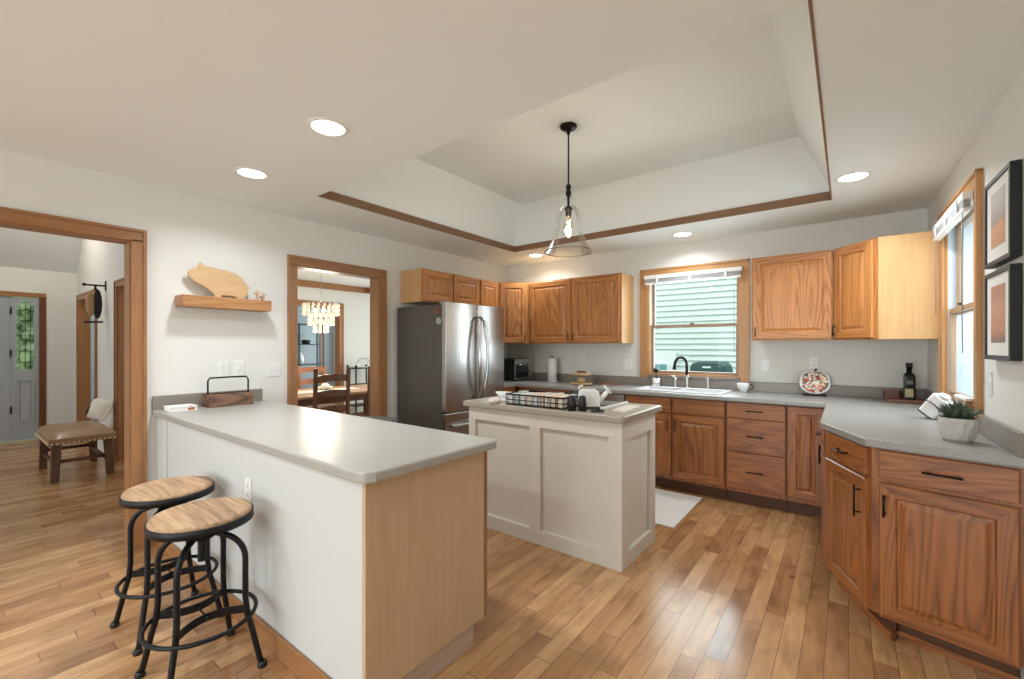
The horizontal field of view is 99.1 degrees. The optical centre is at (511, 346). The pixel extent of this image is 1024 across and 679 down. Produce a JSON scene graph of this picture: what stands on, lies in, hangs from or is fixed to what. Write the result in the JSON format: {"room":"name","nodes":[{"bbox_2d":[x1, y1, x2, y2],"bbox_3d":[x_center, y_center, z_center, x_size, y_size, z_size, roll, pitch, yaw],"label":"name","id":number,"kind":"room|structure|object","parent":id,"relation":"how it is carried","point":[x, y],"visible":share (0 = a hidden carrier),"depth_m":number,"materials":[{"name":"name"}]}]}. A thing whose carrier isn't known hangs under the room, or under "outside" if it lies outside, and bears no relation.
{"room":"kitchen","nodes":[
{"label":"kitchen","id":0,"kind":"room"},
{"bbox_2d":[0,266,76,424],"bbox_3d":[-7.819,0.112,5.236,0.120,2.460,3.700,0,0,38],"label":"wall","id":1,"kind":"structure","parent":0,"point":[60,288],"depth_m":6.50,"materials":[{"name":"white paint"}]},
{"bbox_2d":[0,296,11,442],"bbox_3d":[-7.279,0.312,5.865,0.071,2.040,0.736,0,0,38],"label":"door","id":2,"kind":"structure","parent":1,"relation":"in","point":[5,309],"depth_m":6.11,"materials":[{"name":"grey paint"}]},
{"bbox_2d":[0,291,45,426],"bbox_3d":[-7.196,0.282,5.934,0.018,2.120,1.188,0,0,38],"label":"trim","id":3,"kind":"structure","parent":1,"relation":"attached to","point":[42,297],"depth_m":6.36,"materials":[{"name":"brown wood"}]},
{"bbox_2d":[10,296,38,441],"bbox_3d":[-7.226,0.312,5.959,0.060,2.060,1.070,0,0,38],"label":"trim","id":4,"kind":"structure","parent":1,"relation":"attached to","point":[11,297],"depth_m":6.16,"materials":[{"name":"grey paint"}]},
{"bbox_2d":[13,297,37,440],"bbox_3d":[-6.980,0.317,6.265,0.058,2.030,0.245,0,0,38],"label":"door","id":5,"kind":"structure","parent":1,"relation":"in","point":[25,310],"depth_m":6.26,"materials":[{"name":"grey paint"}]},
{"bbox_2d":[77,239,123,451],"bbox_3d":[-4.487,-0.708,5.085,5.590,4.100,0.120,0,0,38],"label":"wall","id":6,"kind":"structure","parent":0,"point":[100,262],"depth_m":5.49,"materials":[{"name":"white paint"}]},
{"bbox_2d":[76,289,96,421],"bbox_3d":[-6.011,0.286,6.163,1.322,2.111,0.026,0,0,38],"label":"trim","id":7,"kind":"structure","parent":6,"relation":"attached to","point":[81,296],"depth_m":6.52,"materials":[{"name":"brown wood"}]},
{"bbox_2d":[82,281,105,290],"bbox_3d":[-5.141,-0.758,5.374,0.040,0.120,0.220,0,0,38],"label":"wall bracket","id":8,"kind":"object","parent":6,"relation":"attached to","point":[83,284],"visible":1,"depth_m":5.37,"materials":[{"name":"black metal"}]},
{"bbox_2d":[84,286,102,322],"bbox_3d":[-5.145,-0.519,5.370,0.072,0.455,0.171,0,0,38],"label":"hanging bag","id":9,"kind":"object","parent":8,"relation":"hanging from","point":[93,303],"visible":1,"depth_m":5.36,"materials":[{"name":"black metal"}]},
{"bbox_2d":[114,277,123,461],"bbox_3d":[-4.197,0.322,4.863,0.920,2.040,0.120,0,0,38],"label":"trim","id":10,"kind":"structure","parent":6,"relation":"attached to","point":[120,289],"depth_m":5.10,"materials":[{"name":"brown wood"}]},
{"bbox_2d":[91,306,332,420],"bbox_3d":[-5.859,0.122,9.070,0.120,2.440,4.530,0,0,38],"label":"wall","id":11,"kind":"structure","parent":0,"point":[308,351],"depth_m":10.37,"materials":[{"name":"grey paint"}]},
{"bbox_2d":[0,149,506,520],"bbox_3d":[-2.924,0.122,2.424,0.130,2.440,9.200,0,0,38],"label":"wall","id":12,"kind":"structure","parent":0,"point":[185,346],"depth_m":3.21,"materials":[{"name":"white paint"}]},
{"bbox_2d":[0,206,146,550],"bbox_3d":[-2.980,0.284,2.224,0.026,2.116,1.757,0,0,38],"label":"trim","id":13,"kind":"structure","parent":12,"relation":"attached to","point":[138,238],"depth_m":2.88,"materials":[{"name":"brown wood"}]},
{"bbox_2d":[152,388,262,409],"bbox_3d":[-2.215,0.381,3.224,0.019,0.094,0.697,0,0,38],"label":"backsplash","id":14,"kind":"structure","parent":12,"relation":"attached to","point":[158,402],"depth_m":3.08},
{"bbox_2d":[218,362,227,376],"bbox_3d":[-2.174,0.170,3.287,0.009,0.114,0.070,0,0,38],"label":"wall outlet","id":15,"kind":"object","parent":12,"relation":"attached to","point":[222,366],"visible":0.8,"depth_m":3.28,"materials":[{"name":"white plastic"}]},
{"bbox_2d":[175,294,271,311],"bbox_3d":[-2.120,-0.318,3.237,0.154,0.080,0.580,0,0,38],"label":"floating shelf","id":16,"kind":"object","parent":12,"relation":"attached to","point":[183,300],"visible":1,"depth_m":3.16,"materials":[{"name":"brown wood"}]},
{"bbox_2d":[187,263,248,298],"bbox_3d":[-2.147,-0.480,3.210,0.049,0.244,0.395,0,0,38],"label":"cutting board","id":17,"kind":"object","parent":16,"relation":"on","point":[218,282],"visible":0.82,"depth_m":3.21,"materials":[{"name":"brown wood"}]},
{"bbox_2d":[234,361,243,375],"bbox_3d":[-2.107,0.166,3.369,0.016,0.114,0.070,0,0,38],"label":"light switch","id":18,"kind":"object","parent":12,"relation":"attached to","point":[238,365],"visible":1,"depth_m":3.37,"materials":[{"name":"white plastic"}]},
{"bbox_2d":[265,362,279,376],"bbox_3d":[-1.953,0.187,3.569,0.016,0.114,0.115,0,0,38],"label":"light switch","id":19,"kind":"object","parent":12,"relation":"attached to","point":[271,369],"visible":1,"depth_m":3.57,"materials":[{"name":"white plastic"}]},
{"bbox_2d":[287,254,386,416],"bbox_3d":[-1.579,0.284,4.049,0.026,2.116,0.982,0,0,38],"label":"trim","id":20,"kind":"structure","parent":12,"relation":"attached to","point":[293,261],"depth_m":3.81,"materials":[{"name":"brown wood"}]},
{"bbox_2d":[401,268,478,304],"bbox_3d":[-0.769,-0.625,4.832,0.346,0.334,0.865,0,0,38],"label":"upper cabinet","id":21,"kind":"object","parent":12,"relation":"attached to","point":[421,286],"visible":0.87,"depth_m":4.57,"materials":[{"name":"brown wood"}]},
{"bbox_2d":[479,279,497,306],"bbox_3d":[-0.385,-0.416,5.306,0.379,0.752,0.345,0,0,38],"label":"upper cabinet","id":22,"kind":"object","parent":12,"relation":"attached to","point":[488,290],"visible":0.16,"depth_m":5.19,"materials":[{"name":"brown wood"}]},
{"bbox_2d":[298,286,369,413],"bbox_3d":[-3.495,0.122,7.255,0.120,2.440,4.530,0,0,38],"label":"wall","id":23,"kind":"structure","parent":0,"point":[356,305],"depth_m":7.95,"materials":[{"name":"white paint"}]},
{"bbox_2d":[298,305,338,412],"bbox_3d":[-3.569,0.322,7.160,0.120,2.040,1.530,0,0,38],"label":"trim","id":24,"kind":"structure","parent":23,"relation":"attached to","point":[336,317],"depth_m":7.74,"materials":[{"name":"brown wood"}]},
{"bbox_2d":[298,300,343,413],"bbox_3d":[-3.511,0.286,7.116,0.026,2.111,1.672,0,0,38],"label":"trim","id":25,"kind":"structure","parent":23,"relation":"attached to","point":[341,317],"depth_m":7.73,"materials":[{"name":"brown wood"}]},
{"bbox_2d":[298,279,369,293],"bbox_3d":[-2.605,-1.044,5.936,2.900,0.102,3.500,0,0,38],"label":"trim","id":26,"kind":"structure","parent":23,"relation":"attached to","point":[304,283],"depth_m":7.57,"materials":[{"name":"brown wood"}]},
{"bbox_2d":[0,403,998,678],"bbox_3d":[-3.302,1.392,3.439,11.235,0.100,10.650,0,0,38],"label":"floor","id":27,"kind":"structure","parent":0,"point":[733,590],"depth_m":2.24,"materials":[{"name":"brown wood"}]},
{"bbox_2d":[35,421,116,483],"bbox_3d":[-4.717,1.093,4.712,0.975,0.497,0.512,0,0,38],"label":"bench","id":28,"kind":"object","parent":27,"relation":"on","point":[55,436],"visible":1,"depth_m":4.55,"materials":[{"name":"brown leather"}]},
{"bbox_2d":[36,421,116,445],"bbox_3d":[-4.713,0.906,4.717,0.950,0.122,0.500,0,0,38],"label":"cushion","id":29,"kind":"object","parent":28,"relation":"on","point":[59,434],"depth_m":4.50,"materials":[{"name":"brown leather"}]},
{"bbox_2d":[85,398,112,421],"bbox_3d":[-4.777,0.725,5.060,0.327,0.258,0.165,0,0,17],"label":"throw pillow","id":30,"kind":"object","parent":28,"relation":"on","point":[99,409],"visible":1,"depth_m":5.00,"materials":[{"name":"beige fabric"}]},
{"bbox_2d":[109,476,223,656],"bbox_3d":[-1.676,1.009,2.136,0.400,0.665,0.400,0,0,31],"label":"bar stool","id":31,"kind":"object","parent":27,"relation":"on","point":[162,494],"visible":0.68,"depth_m":2.09,"materials":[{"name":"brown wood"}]},
{"bbox_2d":[134,497,266,678],"bbox_3d":[-1.281,1.009,1.806,0.400,0.665,0.400,0,0,41],"label":"bar stool","id":32,"kind":"object","parent":27,"relation":"on","point":[199,521],"visible":1,"depth_m":1.77,"materials":[{"name":"black metal"}]},
{"bbox_2d":[298,323,323,366],"bbox_3d":[-4.813,0.414,9.628,0.300,1.855,1.260,0,0,38],"label":"bookshelf","id":33,"kind":"object","parent":27,"relation":"on","point":[299,324],"visible":0.23,"depth_m":9.92,"materials":[{"name":"grey metal"}]},
{"bbox_2d":[298,365,341,412],"bbox_3d":[-2.896,0.817,6.588,0.516,1.050,0.444,0,0,38],"label":"dining chair","id":34,"kind":"object","parent":27,"relation":"on","point":[306,369],"visible":0.29,"depth_m":6.63,"materials":[{"name":"brown wood"}]},
{"bbox_2d":[157,417,486,678],"bbox_3d":[-1.252,0.906,2.507,2.392,0.872,0.683,0,0,38],"label":"base cabinet","id":35,"kind":"object","parent":27,"relation":"on","point":[385,579],"visible":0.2,"depth_m":1.77,"materials":[{"name":"grey paint"}]},
{"bbox_2d":[156,542,330,678],"bbox_3d":[-1.469,1.294,2.241,2.369,0.095,0.014,0,0,38],"label":"baseboard","id":36,"kind":"structure","parent":35,"relation":"attached to","point":[298,663],"depth_m":1.91,"materials":[{"name":"brown wood"}]},
{"bbox_2d":[245,477,251,502],"bbox_3d":[-1.263,0.687,2.088,0.070,0.114,0.009,0,0,38],"label":"wall outlet","id":37,"kind":"object","parent":35,"relation":"attached to","point":[248,482],"visible":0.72,"depth_m":2.08,"materials":[{"name":"white plastic"}]},
{"bbox_2d":[152,388,496,483],"bbox_3d":[-1.248,0.401,2.484,2.454,0.134,0.707,0,0,38],"label":"countertop","id":38,"kind":"structure","parent":35,"relation":"on","point":[357,449],"depth_m":2.08,"materials":[{"name":"white stone"}]},
{"bbox_2d":[163,404,197,411],"bbox_3d":[-2.237,0.412,2.949,0.148,0.032,0.156,0,0,38],"label":"box","id":39,"kind":"object","parent":38,"relation":"on","point":[181,407],"visible":1,"depth_m":2.91,"materials":[{"name":"white paper"}]},
{"bbox_2d":[202,376,253,407],"bbox_3d":[-2.074,0.321,3.195,0.130,0.213,0.290,0,0,38],"label":"caddy","id":40,"kind":"object","parent":38,"relation":"on","point":[222,399],"visible":1,"depth_m":3.15,"materials":[{"name":"brown wood"}]},
{"bbox_2d":[313,367,350,414],"bbox_3d":[-2.238,0.792,5.137,0.514,1.100,0.444,0,0,38],"label":"dining chair","id":41,"kind":"object","parent":27,"relation":"on","point":[317,379],"visible":0.35,"depth_m":4.98,"materials":[{"name":"brown wood"}]},
{"bbox_2d":[298,384,366,411],"bbox_3d":[-2.529,0.967,5.871,0.960,0.750,2.050,0,0,38],"label":"dining table","id":42,"kind":"object","parent":27,"relation":"on","point":[306,399],"visible":0.06,"depth_m":5.66,"materials":[{"name":"brown wood"}]},
{"bbox_2d":[346,364,367,412],"bbox_3d":[-2.694,0.831,7.807,0.304,1.022,0.422,0,0,38],"label":"plant stand","id":43,"kind":"object","parent":27,"relation":"on","point":[356,404],"visible":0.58,"depth_m":7.66,"materials":[{"name":"black metal"}]},
{"bbox_2d":[350,366,369,416],"bbox_3d":[-1.818,0.792,5.684,0.514,1.100,0.444,0,0,38],"label":"dining chair","id":44,"kind":"object","parent":27,"relation":"on","point":[366,413],"visible":0.06,"depth_m":5.38,"materials":[{"name":"brown wood"}]},
{"bbox_2d":[365,415,399,422],"bbox_3d":[-1.270,1.006,4.079,0.410,0.672,0.290,0,0,38],"label":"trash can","id":45,"kind":"object","parent":27,"relation":"on","point":[378,417],"visible":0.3,"depth_m":4.08,"materials":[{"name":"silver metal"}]},
{"bbox_2d":[397,301,503,434],"bbox_3d":[-0.593,0.444,4.599,0.829,1.755,0.870,0,0,38],"label":"refrigerator","id":46,"kind":"object","parent":27,"relation":"on","point":[440,367],"visible":0.68,"depth_m":4.29,"materials":[{"name":"silver metal"}]},
{"bbox_2d":[469,407,654,571],"bbox_3d":[0.334,0.897,3.195,1.240,0.889,0.568,0,0,38],"label":"kitchen island","id":47,"kind":"object","parent":27,"relation":"on","point":[579,488],"visible":0.75,"depth_m":2.88,"materials":[{"name":"paint"}]},
{"bbox_2d":[463,396,661,423],"bbox_3d":[0.340,0.431,3.202,1.302,0.041,0.670,0,0,38],"label":"island countertop","id":48,"kind":"structure","parent":47,"relation":"on","point":[610,416],"depth_m":2.86,"materials":[{"name":"grey stone"}]},
{"bbox_2d":[506,389,577,409],"bbox_3d":[0.216,0.365,3.067,0.475,0.088,0.245,0,0,38],"label":"wire tray","id":49,"kind":"object","parent":48,"relation":"on","point":[534,391],"visible":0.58,"depth_m":2.98,"materials":[{"name":"black metal"}]},
{"bbox_2d":[578,395,586,410],"bbox_3d":[0.452,0.361,2.801,0.054,0.100,0.054,0,0,38],"label":"shaker","id":50,"kind":"object","parent":48,"relation":"on","point":[582,405],"visible":1,"depth_m":2.78,"materials":[{"name":"grey plastic"}]},
{"bbox_2d":[578,385,610,408],"bbox_3d":[0.555,0.333,2.933,0.226,0.156,0.104,0,0,1],"label":"watering can","id":51,"kind":"object","parent":48,"relation":"on","point":[593,398],"visible":0.75,"depth_m":2.88,"materials":[{"name":"white plastic"}]},
{"bbox_2d":[577,398,627,408],"bbox_3d":[0.423,0.403,3.170,0.672,0.016,0.500,0,0,38],"label":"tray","id":52,"kind":"object","parent":48,"relation":"in","point":[607,404],"visible":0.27,"depth_m":3.06,"materials":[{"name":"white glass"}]},
{"bbox_2d":[612,405,640,411],"bbox_3d":[0.760,0.406,2.887,0.092,0.010,0.282,0,0,35],"label":"notepad","id":53,"kind":"object","parent":48,"relation":"on","point":[626,408],"visible":1,"depth_m":2.84,"materials":[{"name":"white paper"}]},
{"bbox_2d":[571,391,625,401],"bbox_3d":[1.046,0.907,4.731,0.600,0.870,0.644,0,0,38],"label":"dishwasher","id":54,"kind":"object","parent":27,"relation":"on","point":[610,397],"visible":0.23,"depth_m":4.38,"materials":[{"name":"grey plastic"}]},
{"bbox_2d":[626,394,727,498],"bbox_3d":[1.657,0.906,4.279,0.910,0.872,0.648,0,0,38],"label":"base cabinet","id":55,"kind":"object","parent":27,"relation":"on","point":[690,434],"visible":0.8,"depth_m":3.96,"materials":[{"name":"brown wood"}]},
{"bbox_2d":[655,489,701,527],"bbox_3d":[1.054,1.337,3.833,0.965,0.008,0.800,0,0,38],"label":"rug","id":56,"kind":"object","parent":27,"relation":"on","point":[671,508],"visible":0.44,"depth_m":3.64,"materials":[{"name":"white fabric"}]},
{"bbox_2d":[726,401,786,510],"bbox_3d":[2.198,0.906,3.864,0.443,0.872,0.648,0,0,38],"label":"base cabinet","id":57,"kind":"object","parent":27,"relation":"on","point":[756,433],"visible":1,"depth_m":3.63,"materials":[{"name":"brown wood"}]},
{"bbox_2d":[787,406,823,517],"bbox_3d":[2.728,0.906,3.457,0.885,0.872,0.648,0,0,38],"label":"base cabinet","id":58,"kind":"object","parent":27,"relation":"on","point":[803,423],"visible":0.35,"depth_m":3.43,"materials":[{"name":"brown wood"}]},
{"bbox_2d":[816,429,826,561],"bbox_3d":[2.326,0.906,2.746,0.653,0.872,1.025,0,0,38],"label":"base cabinet","id":59,"kind":"object","parent":27,"relation":"on","point":[823,432],"visible":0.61,"depth_m":2.52,"materials":[{"name":"brown wood"}]},
{"bbox_2d":[826,431,895,640],"bbox_3d":[1.912,0.906,2.140,0.637,0.872,0.452,0,0,41],"label":"base cabinet","id":60,"kind":"object","parent":27,"relation":"on","point":[848,462],"visible":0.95,"depth_m":2.20,"materials":[{"name":"brown wood"}]},
{"bbox_2d":[872,448,1023,678],"bbox_3d":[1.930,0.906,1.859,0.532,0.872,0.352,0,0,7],"label":"base cabinet","id":61,"kind":"object","parent":27,"relation":"on","point":[948,534],"visible":0.98,"depth_m":1.83,"materials":[{"name":"brown wood"}]},
{"bbox_2d":[504,372,1023,468],"bbox_3d":[0.945,0.401,3.845,4.276,0.134,2.232,0,0,38],"label":"countertop","id":62,"kind":"structure","parent":61,"relation":"on","point":[861,415],"depth_m":2.84,"materials":[{"name":"grey stone"}]},
{"bbox_2d":[504,358,532,380],"bbox_3d":[0.030,0.289,5.631,0.392,0.275,0.390,0,0,38],"label":"toaster oven","id":63,"kind":"object","parent":62,"relation":"on","point":[515,369],"visible":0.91,"depth_m":5.47,"materials":[{"name":"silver metal"}]},
{"bbox_2d":[546,356,557,381],"bbox_3d":[0.495,0.269,5.384,0.140,0.318,0.140,0,0,38],"label":"paper towel holder","id":64,"kind":"object","parent":62,"relation":"on","point":[552,362],"visible":1,"depth_m":5.34,"materials":[{"name":"white paper"}]},
{"bbox_2d":[672,356,689,387],"bbox_3d":[1.711,0.255,4.421,0.177,0.324,0.053,0,0,-7],"label":"faucet","id":65,"kind":"object","parent":62,"relation":"on","point":[678,357],"visible":1,"depth_m":4.42,"materials":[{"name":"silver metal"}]},
{"bbox_2d":[631,385,732,394],"bbox_3d":[1.651,0.510,4.270,0.840,0.188,0.450,0,0,38],"label":"sink","id":66,"kind":"object","parent":62,"relation":"in","point":[651,388],"visible":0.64,"depth_m":4.29,"materials":[{"name":"white ceramic"}]},
{"bbox_2d":[803,393,826,396],"bbox_3d":[2.649,0.418,3.822,0.170,0.020,0.085,0,0,38],"label":"plate stand","id":67,"kind":"object","parent":62,"relation":"on","point":[804,394],"visible":1,"depth_m":3.79,"materials":[{"name":"black metal"}]},
{"bbox_2d":[800,368,830,393],"bbox_3d":[2.668,0.303,3.846,0.225,0.225,0.048,0,0,38],"label":"plate","id":68,"kind":"object","parent":67,"relation":"on","point":[813,382],"visible":0.98,"depth_m":3.84,"materials":[{"name":"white ceramic"}]},
{"bbox_2d":[885,398,924,402],"bbox_3d":[3.098,0.420,3.430,0.250,0.016,0.140,0,0,38],"label":"serving board","id":69,"kind":"object","parent":62,"relation":"on","point":[886,399],"visible":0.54,"depth_m":3.40,"materials":[{"name":"brown wood"}]},
{"bbox_2d":[883,389,900,398],"bbox_3d":[3.040,0.379,3.494,0.110,0.065,0.090,0,0,38],"label":"wooden box","id":70,"kind":"object","parent":69,"relation":"on","point":[891,394],"visible":1,"depth_m":3.46,"materials":[{"name":"red wood"}]},
{"bbox_2d":[903,363,915,399],"bbox_3d":[3.104,0.269,3.412,0.070,0.286,0.071,0,0,38],"label":"oil bottle","id":71,"kind":"object","parent":69,"relation":"on","point":[909,379],"visible":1,"depth_m":3.39,"materials":[{"name":"black glass"}]},
{"bbox_2d":[917,393,952,419],"bbox_3d":[2.492,0.351,2.573,0.075,0.167,0.155,0,0,-15],"label":"canister","id":72,"kind":"object","parent":62,"relation":"on","point":[929,408],"visible":0.85,"depth_m":2.55,"materials":[{"name":"white ceramic"}]},
{"bbox_2d":[937,400,983,442],"bbox_3d":[2.038,0.331,1.987,0.153,0.193,0.155,0,0,38],"label":"potted succulent","id":73,"kind":"object","parent":62,"relation":"on","point":[957,424],"visible":1,"depth_m":1.96,"materials":[{"name":"white ceramic"}]},
{"bbox_2d":[954,394,972,412],"bbox_3d":[2.413,0.347,2.336,0.025,0.162,0.260,0,0,36],"label":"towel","id":74,"kind":"object","parent":62,"relation":"on","point":[957,397],"visible":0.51,"depth_m":2.28,"materials":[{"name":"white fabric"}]},
{"bbox_2d":[0,0,1023,287],"bbox_3d":[-3.282,-1.898,3.423,11.085,1.600,10.350,0,0,38],"label":"ceiling","id":75,"kind":"structure","parent":0,"point":[453,111],"depth_m":2.17,"materials":[{"name":"white paint"}]},
{"bbox_2d":[234,167,269,179],"bbox_3d":[-1.643,-1.095,2.759,0.196,0.007,0.196,0,0,38],"label":"recessed light","id":76,"kind":"object","parent":75,"relation":"in","point":[247,172],"visible":1,"depth_m":2.76,"materials":[{"name":"white plastic"}]},
{"bbox_2d":[238,169,265,177],"bbox_3d":[-1.643,-1.095,2.759,0.152,0.001,0.152,0,0,38],"label":"diffuser","id":77,"kind":"object","parent":76,"relation":"attached to","point":[247,173],"depth_m":2.76,"materials":[{"name":"white plastic"}]},
{"bbox_2d":[302,272,339,332],"bbox_3d":[-2.620,-0.646,5.998,0.475,0.904,0.478,0,0,11],"label":"chandelier","id":78,"kind":"object","parent":75,"relation":"hanging from","point":[336,309],"visible":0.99,"depth_m":5.91,"materials":[{"name":"white glass"}]},
{"bbox_2d":[306,117,348,136],"bbox_3d":[-0.919,-1.095,2.182,0.196,0.007,0.196,0,0,38],"label":"recessed light","id":79,"kind":"object","parent":75,"relation":"in","point":[325,126],"visible":1,"depth_m":2.17,"materials":[{"name":"white plastic"}]},
{"bbox_2d":[311,120,343,134],"bbox_3d":[-0.919,-1.095,2.182,0.152,0.001,0.152,0,0,38],"label":"diffuser","id":80,"kind":"object","parent":79,"relation":"attached to","point":[322,127],"depth_m":2.18,"materials":[{"name":"white plastic"}]},
{"bbox_2d":[317,191,513,251],"bbox_3d":[-0.692,-1.129,4.127,0.018,0.062,2.380,0,0,38],"label":"trim","id":81,"kind":"structure","parent":75,"relation":"attached to","point":[330,195],"depth_m":3.83,"materials":[{"name":"brown wood"}]},
{"bbox_2d":[544,122,592,256],"bbox_3d":[0.409,-1.141,3.161,0.347,0.914,0.347,0,0,19],"label":"pendant light","id":82,"kind":"object","parent":75,"relation":"hanging from","point":[567,127],"visible":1,"depth_m":3.15,"materials":[{"name":"brown metal"}]},
{"bbox_2d":[564,184,572,216],"bbox_3d":[0.409,-1.061,3.161,0.060,0.235,0.060,0,0,38],"label":"socket","id":83,"kind":"object","parent":82,"relation":"attached to","point":[568,208],"depth_m":3.15,"materials":[{"name":"brown metal"}]},
{"bbox_2d":[514,191,829,251],"bbox_3d":[1.206,-1.129,4.159,2.954,0.062,0.018,0,0,38],"label":"trim","id":84,"kind":"structure","parent":75,"relation":"attached to","point":[824,196],"depth_m":3.87,"materials":[{"name":"brown wood"}]},
{"bbox_2d":[808,0,831,199],"bbox_3d":[1.663,-1.128,2.320,0.010,0.065,2.380,0,0,38],"label":"trim","id":85,"kind":"structure","parent":75,"relation":"attached to","point":[809,1],"depth_m":1.80,"materials":[{"name":"brown wood"}]},
{"bbox_2d":[834,170,872,182],"bbox_3d":[2.199,-1.095,2.816,0.196,0.007,0.196,0,0,38],"label":"recessed light","id":86,"kind":"object","parent":75,"relation":"in","point":[854,176],"visible":1,"depth_m":2.81,"materials":[{"name":"white plastic"}]},
{"bbox_2d":[838,173,867,180],"bbox_3d":[2.199,-1.095,2.816,0.152,0.001,0.152,0,0,38],"label":"diffuser","id":87,"kind":"object","parent":86,"relation":"attached to","point":[848,176],"depth_m":2.81,"materials":[{"name":"white plastic"}]},
{"bbox_2d":[507,208,927,388],"bbox_3d":[1.647,0.122,4.796,4.235,2.440,0.130,0,0,38],"label":"wall","id":88,"kind":"structure","parent":0,"point":[871,363],"depth_m":4.11,"materials":[{"name":"white paint"}]},
{"bbox_2d":[498,282,528,343],"bbox_3d":[-0.011,-0.416,5.612,0.605,0.752,0.590,0,0,38],"label":"upper cabinet","id":89,"kind":"object","parent":88,"relation":"attached to","point":[513,297],"visible":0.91,"depth_m":5.36,"materials":[{"name":"brown wood"}]},
{"bbox_2d":[529,273,633,343],"bbox_3d":[0.774,-0.416,5.139,1.212,0.752,0.379,0,0,38],"label":"upper cabinet","id":90,"kind":"object","parent":88,"relation":"attached to","point":[597,308],"visible":1,"depth_m":4.92,"materials":[{"name":"brown wood"}]},
{"bbox_2d":[640,258,748,381],"bbox_3d":[1.902,-0.257,4.594,1.079,1.187,0.180,0,0,38],"label":"window","id":91,"kind":"structure","parent":88,"relation":"in","point":[648,325],"depth_m":4.52,"materials":[{"name":"brown wood"}]},
{"bbox_2d":[644,266,742,284],"bbox_3d":[1.840,-0.358,4.509,0.965,0.835,0.046,0,0,38],"label":"window blind","id":92,"kind":"object","parent":91,"relation":"attached to","point":[731,272],"visible":1,"depth_m":4.47,"materials":[{"name":"white plastic"}]},
{"bbox_2d":[752,250,833,340],"bbox_3d":[2.465,-0.424,3.841,0.590,0.737,0.379,0,0,38],"label":"upper cabinet","id":93,"kind":"object","parent":88,"relation":"attached to","point":[793,294],"visible":0.99,"depth_m":3.71,"materials":[{"name":"brown wood"}]},
{"bbox_2d":[937,415,978,442],"bbox_3d":[2.031,0.375,1.992,0.134,0.106,0.135,0,0,38],"label":"pot","id":94,"kind":"object","parent":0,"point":[955,428],"depth_m":1.95,"materials":[{"name":"grey ceramic"}]},
{"bbox_2d":[928,66,1023,678],"bbox_3d":[0.622,0.122,-0.276,0.130,2.440,9.430,0,0,36],"label":"wall","id":95,"kind":"structure","parent":0,"point":[1000,140],"depth_m":1.97,"materials":[{"name":"white paint"}]},
{"bbox_2d":[832,231,937,339],"bbox_3d":[2.857,-0.424,3.390,0.601,0.737,0.624,0,0,38],"label":"upper cabinet","id":96,"kind":"object","parent":95,"relation":"attached to","point":[886,288],"visible":0.99,"depth_m":3.13,"materials":[{"name":"brown wood"}]},
{"bbox_2d":[938,167,983,417],"bbox_3d":[2.678,-0.264,2.525,0.180,1.252,0.984,0,0,36],"label":"window","id":97,"kind":"structure","parent":95,"relation":"in","point":[961,373],"depth_m":2.82,"materials":[{"name":"brown wood"}]},
{"bbox_2d":[933,190,972,352],"bbox_3d":[2.596,-0.386,2.592,0.046,0.835,0.850,0,0,36],"label":"window blind","id":98,"kind":"object","parent":97,"relation":"attached to","point":[961,206],"visible":1,"depth_m":2.40,"materials":[{"name":"white plastic"}]},
{"bbox_2d":[985,371,992,395],"bbox_3d":[2.261,0.172,2.074,0.016,0.114,0.070,0,0,36],"label":"light switch","id":99,"kind":"object","parent":95,"relation":"attached to","point":[989,382],"visible":1,"depth_m":2.06,"materials":[{"name":"white plastic"}]},
{"bbox_2d":[984,159,1021,268],"bbox_3d":[2.097,-0.548,1.869,0.034,0.380,0.365,0,0,36],"label":"picture frame","id":100,"kind":"object","parent":95,"relation":"attached to","point":[1003,193],"visible":1,"depth_m":1.81,"materials":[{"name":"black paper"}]},
{"bbox_2d":[991,184,1004,249],"bbox_3d":[2.087,-0.553,1.877,0.001,0.240,0.195,0,0,36],"label":"artwork","id":101,"kind":"object","parent":100,"relation":"attached to","point":[998,194],"depth_m":1.87},
{"bbox_2d":[984,263,1021,360],"bbox_3d":[2.097,-0.137,1.869,0.034,0.387,0.365,0,0,36],"label":"picture frame","id":102,"kind":"object","parent":95,"relation":"attached to","point":[1002,286],"visible":1,"depth_m":1.81,"materials":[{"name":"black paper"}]},
{"bbox_2d":[991,283,1004,342],"bbox_3d":[2.087,-0.142,1.877,0.001,0.247,0.195,0,0,36],"label":"artwork","id":103,"kind":"object","parent":102,"relation":"attached to","point":[997,289],"depth_m":1.87},
{"label":"outside","id":104,"kind":"structure","parent":0,"visible":0},
{"bbox_3d":[2.972,1.892,10.000,60.000,0.100,50.000,0,0,38],"label":"ground","id":105,"kind":"structure","parent":104,"visible":0},
{"bbox_2d":[655,277,736,372],"bbox_3d":[3.425,-0.908,7.633,8.600,5.500,0.205,0,0,38],"label":"house","id":106,"kind":"structure","parent":105,"relation":"on","point":[712,301],"depth_m":7.73,"materials":[{"name":"green"}]},
{"bbox_2d":[690,361,732,372],"bbox_3d":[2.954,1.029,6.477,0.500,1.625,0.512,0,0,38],"label":"grill","id":107,"kind":"object","parent":105,"relation":"on","point":[701,366],"visible":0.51,"depth_m":6.29,"materials":[{"name":"teal metal"}]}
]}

